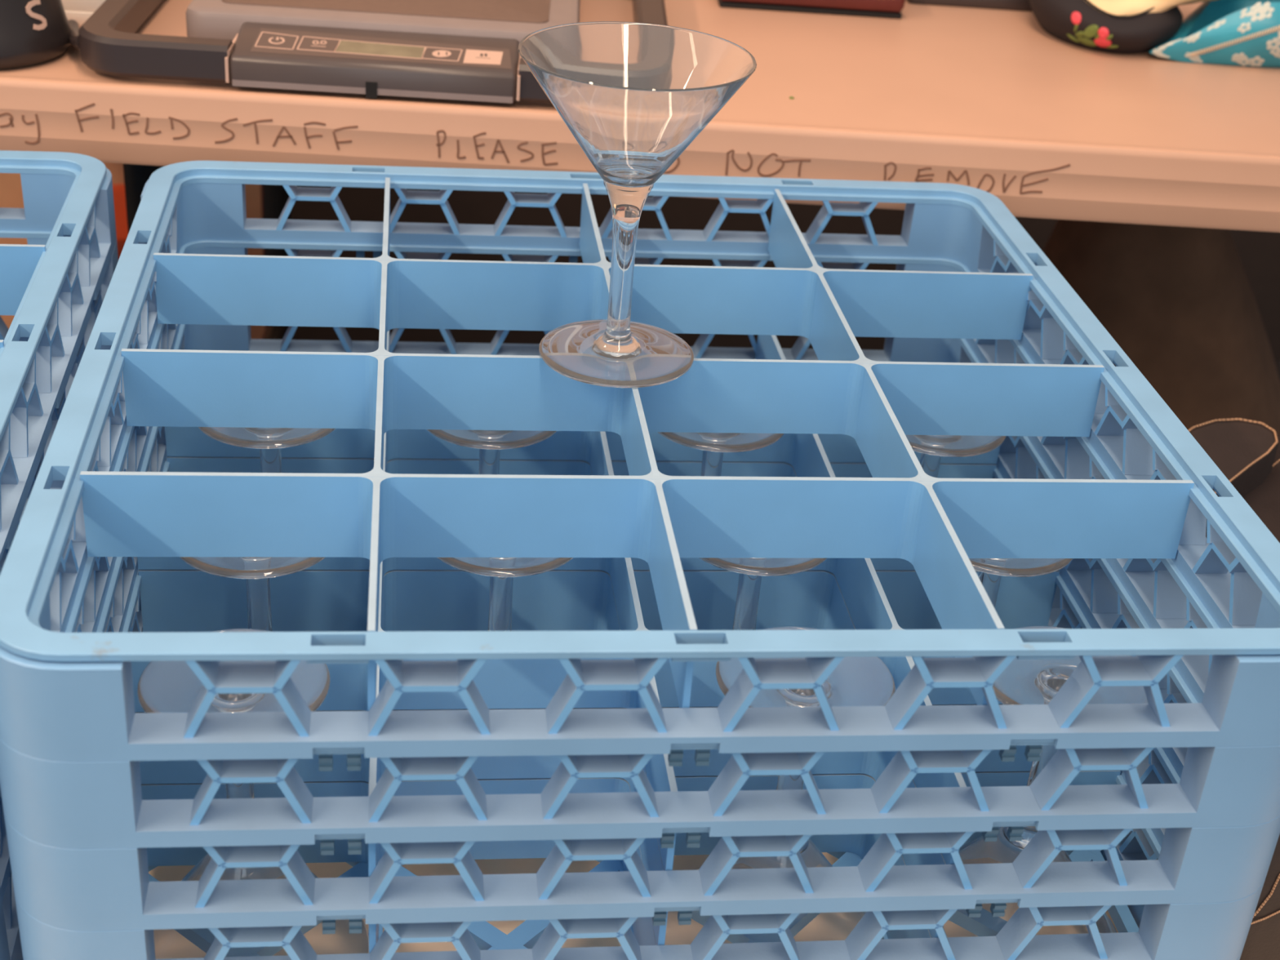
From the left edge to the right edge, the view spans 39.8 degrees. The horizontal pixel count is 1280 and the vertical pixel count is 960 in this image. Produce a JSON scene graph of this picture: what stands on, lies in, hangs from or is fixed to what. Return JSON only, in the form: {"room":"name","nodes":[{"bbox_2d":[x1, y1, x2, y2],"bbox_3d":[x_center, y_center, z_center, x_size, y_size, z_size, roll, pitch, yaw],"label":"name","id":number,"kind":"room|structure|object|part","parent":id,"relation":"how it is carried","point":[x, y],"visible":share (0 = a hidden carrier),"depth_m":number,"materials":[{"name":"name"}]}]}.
{"room":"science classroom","nodes":[
{"label":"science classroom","id":0,"kind":"room"},
{"bbox_2d":[1274,360,1279,380],"bbox_3d":[-0.028,0.619,1.118,5.500,0.020,3.300,0,29,-8],"label":"floor","id":1,"kind":"structure","parent":0,"point":[1277,362],"depth_m":2.66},
{"bbox_2d":[112,184,128,259],"bbox_3d":[-0.591,-0.159,2.063,0.196,0.339,0.196,0,29,-8],"label":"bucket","id":2,"kind":"object","parent":1,"relation":"on","point":[119,197],"visible":0.14,"depth_m":1.96,"materials":[{"name":"orange plastic"}]},
{"bbox_2d":[0,162,265,339],"bbox_3d":[-0.676,-0.406,2.184,0.420,0.640,0.224,-1,29,-10],"label":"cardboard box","id":3,"kind":"object","parent":1,"relation":"on","point":[11,187],"visible":0.02,"depth_m":2.11,"materials":[{"name":"brown cardboard"}]},
{"bbox_2d":[148,852,1118,952],"bbox_3d":[-0.171,0.396,0.992,1.300,0.470,0.590,0,29,-8],"label":"table","id":4,"kind":"object","parent":1,"relation":"on","point":[690,862],"visible":0.1,"depth_m":0.88,"materials":[{"name":"brown wood"}]},
{"bbox_2d":[0,870,22,959],"bbox_3d":[-0.533,0.111,0.870,0.501,0.095,0.501,0,29,-8],"label":"dish rack","id":5,"kind":"object","parent":4,"relation":"on","point":[11,948],"visible":0.02,"depth_m":0.74,"materials":[{"name":"blue plastic"}]},
{"bbox_2d":[0,795,11,909],"bbox_3d":[-0.529,0.059,0.841,0.501,0.055,0.501,0,29,-8],"label":"rack extender","id":6,"kind":"object","parent":5,"relation":"on","point":[5,863],"visible":0.02,"depth_m":0.72,"materials":[{"name":"blue plastic"}]},
{"bbox_2d":[0,315,8,798],"bbox_3d":[-0.526,0.025,0.822,0.501,0.055,0.501,0,29,-8],"label":"rack extender","id":7,"kind":"object","parent":6,"relation":"on","point":[4,329],"visible":0.02,"depth_m":1.06,"materials":[{"name":"blue plastic"}]},
{"bbox_2d":[0,230,118,571],"bbox_3d":[-0.523,-0.009,0.803,0.501,0.055,0.501,0,29,-8],"label":"rack extender","id":8,"kind":"object","parent":7,"relation":"on","point":[33,237],"visible":0.17,"depth_m":0.96,"materials":[{"name":"blue plastic"}]},
{"bbox_2d":[0,150,116,573],"bbox_3d":[-0.520,-0.043,0.784,0.501,0.055,0.501,0,29,-8],"label":"rack extender","id":9,"kind":"object","parent":8,"relation":"on","point":[50,289],"visible":1,"depth_m":0.89,"materials":[{"name":"blue plastic"}]},
{"bbox_2d":[141,769,1243,959],"bbox_3d":[-0.019,0.116,0.934,0.501,0.095,0.501,0,29,-8],"label":"dish rack","id":10,"kind":"object","parent":4,"relation":"on","point":[1140,844],"visible":0.05,"depth_m":0.81,"materials":[{"name":"blue plastic"}]},
{"bbox_2d":[179,556,324,631],"bbox_3d":[-0.176,0.085,0.821,0.103,0.144,0.103,0,29,-8],"label":"martini glass","id":11,"kind":"object","parent":10,"relation":"in","point":[257,571],"visible":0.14,"depth_m":0.77,"materials":[{"name":"clear glass"}]},
{"bbox_3d":[-0.173,0.059,0.806,0.013,0.056,0.013,0,29,-8],"label":"stem","id":12,"kind":"part","parent":11,"relation":"part of","materials":[{"name":"clear glass"}]},
{"bbox_2d":[137,628,368,959],"bbox_3d":[-0.163,0.140,0.723,0.103,0.144,0.103,0,29,-8],"label":"martini glass","id":13,"kind":"object","parent":10,"relation":"in","point":[163,686],"visible":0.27,"depth_m":0.71,"materials":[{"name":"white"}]},
{"bbox_3d":[-0.161,0.114,0.709,0.013,0.056,0.013,0,29,-8],"label":"stem","id":14,"kind":"part","parent":13,"relation":"part of","materials":[{"name":"clear glass"}]},
{"bbox_2d":[153,853,368,959],"bbox_3d":[-0.165,0.171,0.740,0.103,0.075,0.103,0,29,-8],"label":"bowl","id":15,"kind":"object","parent":13,"relation":"on","point":[192,943],"depth_m":0.73,"materials":[{"name":"clear glass"}]},
{"bbox_2d":[198,426,335,472],"bbox_3d":[-0.191,0.028,0.921,0.103,0.144,0.103,0,29,-8],"label":"martini glass","id":16,"kind":"object","parent":10,"relation":"in","point":[270,442],"visible":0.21,"depth_m":0.87,"materials":[{"name":"clear glass"}]},
{"bbox_3d":[-0.189,0.001,0.906,0.013,0.056,0.013,0,29,-8],"label":"stem","id":17,"kind":"part","parent":16,"relation":"part of","materials":[{"name":"clear glass"}]},
{"bbox_2d":[426,429,556,474],"bbox_3d":[-0.081,0.028,0.937,0.103,0.144,0.103,0,29,-8],"label":"martini glass","id":18,"kind":"object","parent":10,"relation":"in","point":[490,443],"visible":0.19,"depth_m":0.88,"materials":[{"name":"clear glass"}]},
{"bbox_3d":[-0.079,0.001,0.922,0.013,0.056,0.013,0,29,-8],"label":"stem","id":19,"kind":"part","parent":18,"relation":"part of","materials":[{"name":"clear glass"}]},
{"bbox_2d":[437,557,573,631],"bbox_3d":[-0.067,0.085,0.836,0.103,0.144,0.103,0,29,-8],"label":"martini glass","id":20,"kind":"object","parent":10,"relation":"in","point":[501,571],"visible":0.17,"depth_m":0.78,"materials":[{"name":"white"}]},
{"bbox_3d":[-0.065,0.059,0.821,0.013,0.056,0.013,0,29,-8],"label":"stem","id":21,"kind":"part","parent":20,"relation":"part of","materials":[{"name":"clear glass"}]},
{"bbox_2d":[13,456,1265,959],"bbox_3d":[-0.015,0.065,0.906,0.501,0.055,0.501,0,29,-8],"label":"rack extender","id":22,"kind":"object","parent":10,"relation":"on","point":[162,601],"visible":0.26,"depth_m":0.82,"materials":[{"name":"blue plastic"}]},
{"bbox_2d":[2,324,1279,933],"bbox_3d":[-0.013,0.031,0.887,0.501,0.055,0.501,0,29,-8],"label":"rack extender","id":23,"kind":"object","parent":22,"relation":"on","point":[103,889],"visible":0.37,"depth_m":0.70,"materials":[{"name":"blue plastic"}]},
{"bbox_2d":[0,240,1279,854],"bbox_3d":[-0.010,-0.003,0.868,0.501,0.055,0.501,0,29,-8],"label":"rack extender","id":24,"kind":"object","parent":23,"relation":"on","point":[72,805],"visible":0.41,"depth_m":0.66,"materials":[{"name":"blue plastic"}]},
{"bbox_2d":[0,160,1279,771],"bbox_3d":[-0.007,-0.037,0.849,0.501,0.055,0.501,0,29,-8],"label":"rack extender","id":25,"kind":"object","parent":24,"relation":"on","point":[64,696],"visible":0.96,"depth_m":0.76,"materials":[{"name":"blue plastic"}]},
{"bbox_2d":[518,21,756,387],"bbox_3d":[-0.006,-0.122,0.798,0.103,0.144,0.103,0,29,-8],"label":"martini glass","id":26,"kind":"object","parent":25,"relation":"on","point":[633,96],"visible":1,"depth_m":0.80,"materials":[{"name":"clear glass"}]},
{"bbox_3d":[-0.008,-0.095,0.813,0.013,0.056,0.013,0,29,-8],"label":"stem","id":27,"kind":"part","parent":26,"relation":"part of","materials":[{"name":"clear glass"}]},
{"bbox_2d":[518,21,756,221],"bbox_3d":[-0.004,-0.152,0.782,0.103,0.075,0.103,0,29,-8],"label":"bowl","id":28,"kind":"object","parent":26,"relation":"on","point":[633,96],"depth_m":0.78,"materials":[{"name":"clear glass"}]},
{"bbox_2d":[657,431,784,476],"bbox_3d":[0.035,0.029,0.952,0.103,0.144,0.103,0,29,-8],"label":"martini glass","id":29,"kind":"object","parent":10,"relation":"in","point":[713,445],"visible":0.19,"depth_m":0.90,"materials":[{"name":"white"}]},
{"bbox_3d":[0.037,0.003,0.937,0.013,0.056,0.013,0,29,-8],"label":"stem","id":30,"kind":"part","parent":29,"relation":"part of","materials":[{"name":"clear glass"}]},
{"bbox_2d":[698,557,826,630],"bbox_3d":[0.049,0.086,0.852,0.103,0.144,0.103,0,29,-8],"label":"martini glass","id":31,"kind":"object","parent":10,"relation":"in","point":[751,571],"visible":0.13,"depth_m":0.80,"materials":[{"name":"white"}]},
{"bbox_3d":[0.051,0.059,0.838,0.013,0.056,0.013,0,29,-8],"label":"stem","id":32,"kind":"part","parent":31,"relation":"part of","materials":[{"name":"clear glass"}]},
{"bbox_2d":[664,626,895,945],"bbox_3d":[0.062,0.142,0.753,0.103,0.144,0.103,0,29,-8],"label":"martini glass","id":33,"kind":"object","parent":10,"relation":"in","point":[855,681],"visible":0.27,"depth_m":0.74,"materials":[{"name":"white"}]},
{"bbox_2d":[664,838,881,945],"bbox_3d":[0.060,0.172,0.770,0.103,0.075,0.103,0,29,-8],"label":"bowl","id":34,"kind":"object","parent":33,"relation":"on","point":[808,926],"depth_m":0.76,"materials":[{"name":"clear glass"}]},
{"bbox_3d":[0.064,0.115,0.739,0.013,0.056,0.013,0,29,-8],"label":"stem","id":35,"kind":"part","parent":33,"relation":"part of","materials":[{"name":"clear glass"}]},
{"bbox_2d":[905,435,1005,477],"bbox_3d":[0.151,0.031,0.965,0.103,0.144,0.103,0,29,-8],"label":"martini glass","id":36,"kind":"object","parent":10,"relation":"in","point":[931,448],"visible":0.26,"depth_m":0.91,"materials":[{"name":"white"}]},
{"bbox_3d":[0.153,0.005,0.951,0.013,0.056,0.013,0,29,-8],"label":"stem","id":37,"kind":"part","parent":36,"relation":"part of","materials":[{"name":"clear glass"}]},
{"bbox_2d":[968,558,1072,608],"bbox_3d":[0.164,0.087,0.867,0.103,0.144,0.103,0,29,-8],"label":"martini glass","id":38,"kind":"object","parent":10,"relation":"in","point":[991,571],"visible":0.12,"depth_m":0.81,"materials":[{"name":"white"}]},
{"bbox_3d":[0.166,0.060,0.852,0.013,0.056,0.013,0,29,-8],"label":"stem","id":39,"kind":"part","parent":38,"relation":"part of","materials":[{"name":"clear glass"}]},
{"bbox_2d":[943,626,1148,937],"bbox_3d":[0.171,0.143,0.768,0.103,0.144,0.103,0,29,-8],"label":"martini glass","id":40,"kind":"object","parent":10,"relation":"in","point":[1023,682],"visible":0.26,"depth_m":0.75,"materials":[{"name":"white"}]},
{"bbox_2d":[943,824,1116,937],"bbox_3d":[0.169,0.173,0.784,0.103,0.075,0.103,0,29,-8],"label":"bowl","id":41,"kind":"object","parent":40,"relation":"on","point":[978,851],"depth_m":0.77,"materials":[{"name":"clear glass"}]},
{"bbox_3d":[0.173,0.116,0.753,0.013,0.056,0.013,0,29,-8],"label":"stem","id":42,"kind":"part","parent":40,"relation":"part of","materials":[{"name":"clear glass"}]},
{"bbox_2d":[1188,417,1279,959],"bbox_3d":[0.361,0.103,0.960,0.238,0.148,0.366,0,29,-8],"label":"cable","id":43,"kind":"object","parent":4,"relation":"on","point":[1247,452],"visible":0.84,"depth_m":1.01,"materials":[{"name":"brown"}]},
{"bbox_2d":[0,0,1279,339],"bbox_3d":[0.087,-0.078,1.604,1.840,0.740,0.760,3,29,-3],"label":"folding table","id":44,"kind":"object","parent":1,"relation":"on","point":[988,100],"visible":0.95,"depth_m":1.12,"materials":[{"name":"beige plastic"}]},
{"bbox_2d":[0,0,71,69],"bbox_3d":[-0.406,-0.352,1.074,0.105,0.183,0.105,3,29,-3],"label":"container","id":45,"kind":"object","parent":44,"relation":"on","point":[33,32],"visible":0.99,"depth_m":1.08,"materials":[{"name":"black plastic"}]},
{"bbox_2d":[61,0,105,25],"bbox_3d":[-0.397,-0.352,1.233,0.089,0.031,0.142,3,29,-3],"label":"paper stack","id":46,"kind":"object","parent":44,"relation":"on","point":[79,11],"visible":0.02,"depth_m":1.18,"materials":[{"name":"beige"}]},
{"bbox_3d":[-0.359,0.051,1.355,0.030,0.693,0.029,3,29,-3],"label":"leg","id":47,"kind":"part","parent":44,"relation":"part of","materials":[{"name":"black metal"}]},
{"bbox_3d":[-0.372,-0.207,1.818,0.030,0.693,0.029,3,29,-3],"label":"leg","id":48,"kind":"part","parent":44,"relation":"part of","materials":[{"name":"black metal"}]},
{"bbox_2d":[68,0,667,103],"bbox_3d":[-0.180,-0.328,1.214,0.396,0.037,0.325,3,29,-3],"label":"digital scale","id":49,"kind":"object","parent":44,"relation":"on","point":[455,50],"visible":0.91,"depth_m":1.09,"materials":[{"name":"grey plastic"}]},
{"bbox_3d":[-0.361,-0.285,1.130,0.011,0.018,0.073,-7,31,-20],"label":"cord","id":50,"kind":"part","parent":49,"relation":"part of","materials":[{"name":"grey plastic"}]},
{"bbox_3d":[-0.302,-0.330,1.207,0.096,0.023,0.314,3,29,-3],"label":"handle","id":51,"kind":"part","parent":49,"relation":"part of","materials":[{"name":"grey plastic"}]},
{"bbox_3d":[-0.251,-0.260,1.090,0.002,0.018,0.044,3,29,-3],"label":"bracket trim","id":52,"kind":"part","parent":49,"relation":"part of","materials":[{"name":"silver metal"}]},
{"bbox_2d":[254,31,462,62],"bbox_3d":[-0.172,-0.266,1.088,0.125,0.005,0.021,4,29,0],"label":"print","id":53,"kind":"object","parent":49,"relation":"on","point":[269,46],"depth_m":1.09,"materials":[{"name":"beige"}]},
{"bbox_3d":[-0.163,-0.237,1.080,0.170,0.004,0.001,3,29,-3],"label":"trim","id":54,"kind":"part","parent":49,"relation":"part of","materials":[{"name":"silver metal"}]},
{"bbox_3d":[-0.158,-0.266,1.091,0.159,0.006,0.033,3,29,-3],"label":"control panel","id":55,"kind":"part","parent":49,"relation":"part of","materials":[{"name":"brown"}]},
{"bbox_3d":[-0.075,-0.251,1.100,0.002,0.018,0.044,3,29,-3],"label":"bracket trim","id":56,"kind":"part","parent":49,"relation":"part of","materials":[{"name":"silver metal"}]},
{"bbox_3d":[-0.030,-0.316,1.222,0.096,0.023,0.314,3,29,-3],"label":"handle","id":57,"kind":"part","parent":49,"relation":"part of","materials":[{"name":"grey plastic"}]},
{"bbox_2d":[718,0,905,18],"bbox_3d":[0.129,-0.411,1.424,0.142,0.024,0.192,3,29,-3],"label":"book","id":58,"kind":"object","parent":44,"relation":"on","point":[891,9],"visible":1,"depth_m":1.34,"materials":[{"name":"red paper"}]},
{"bbox_2d":[907,0,1032,11],"bbox_3d":[0.264,-0.422,1.474,0.107,0.013,0.180,3,29,-3],"label":"tray","id":59,"kind":"object","parent":44,"relation":"on","point":[1011,5],"visible":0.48,"depth_m":1.40,"materials":[{"name":"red plastic"}]},
{"bbox_2d":[1029,0,1214,53],"bbox_3d":[0.383,-0.377,1.343,0.169,0.078,0.158,3,29,-3],"label":"decorative figurine","id":60,"kind":"object","parent":44,"relation":"on","point":[1108,26],"visible":0.98,"depth_m":1.30,"materials":[{"name":"black ceramic"}]},
{"bbox_2d":[1149,0,1279,68],"bbox_3d":[0.468,-0.345,1.313,0.119,0.063,0.161,24,34,30],"label":"pouch","id":61,"kind":"object","parent":44,"relation":"on","point":[1232,33],"visible":0.99,"depth_m":1.29,"materials":[{"name":"teal fabric"}]},
{"bbox_2d":[1043,219,1279,435],"bbox_3d":[0.527,-0.057,1.700,0.421,0.673,0.281,-7,31,-20],"label":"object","id":62,"kind":"object","parent":1,"relation":"on","point":[1180,302],"visible":0.2,"depth_m":1.53,"materials":[{"name":"brown fabric"}]},
{"bbox_3d":[-0.124,-1.356,1.953,5.500,2.600,0.100,0,29,-8],"label":"wall","id":63,"kind":"structure","parent":0,"visible":0},
{"bbox_2d":[291,185,1279,360],"bbox_3d":[-0.182,-0.533,2.342,5.500,0.780,0.019,0,29,-8],"label":"trim","id":64,"kind":"structure","parent":63,"relation":"attached to","point":[1259,251],"depth_m":2.48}
]}

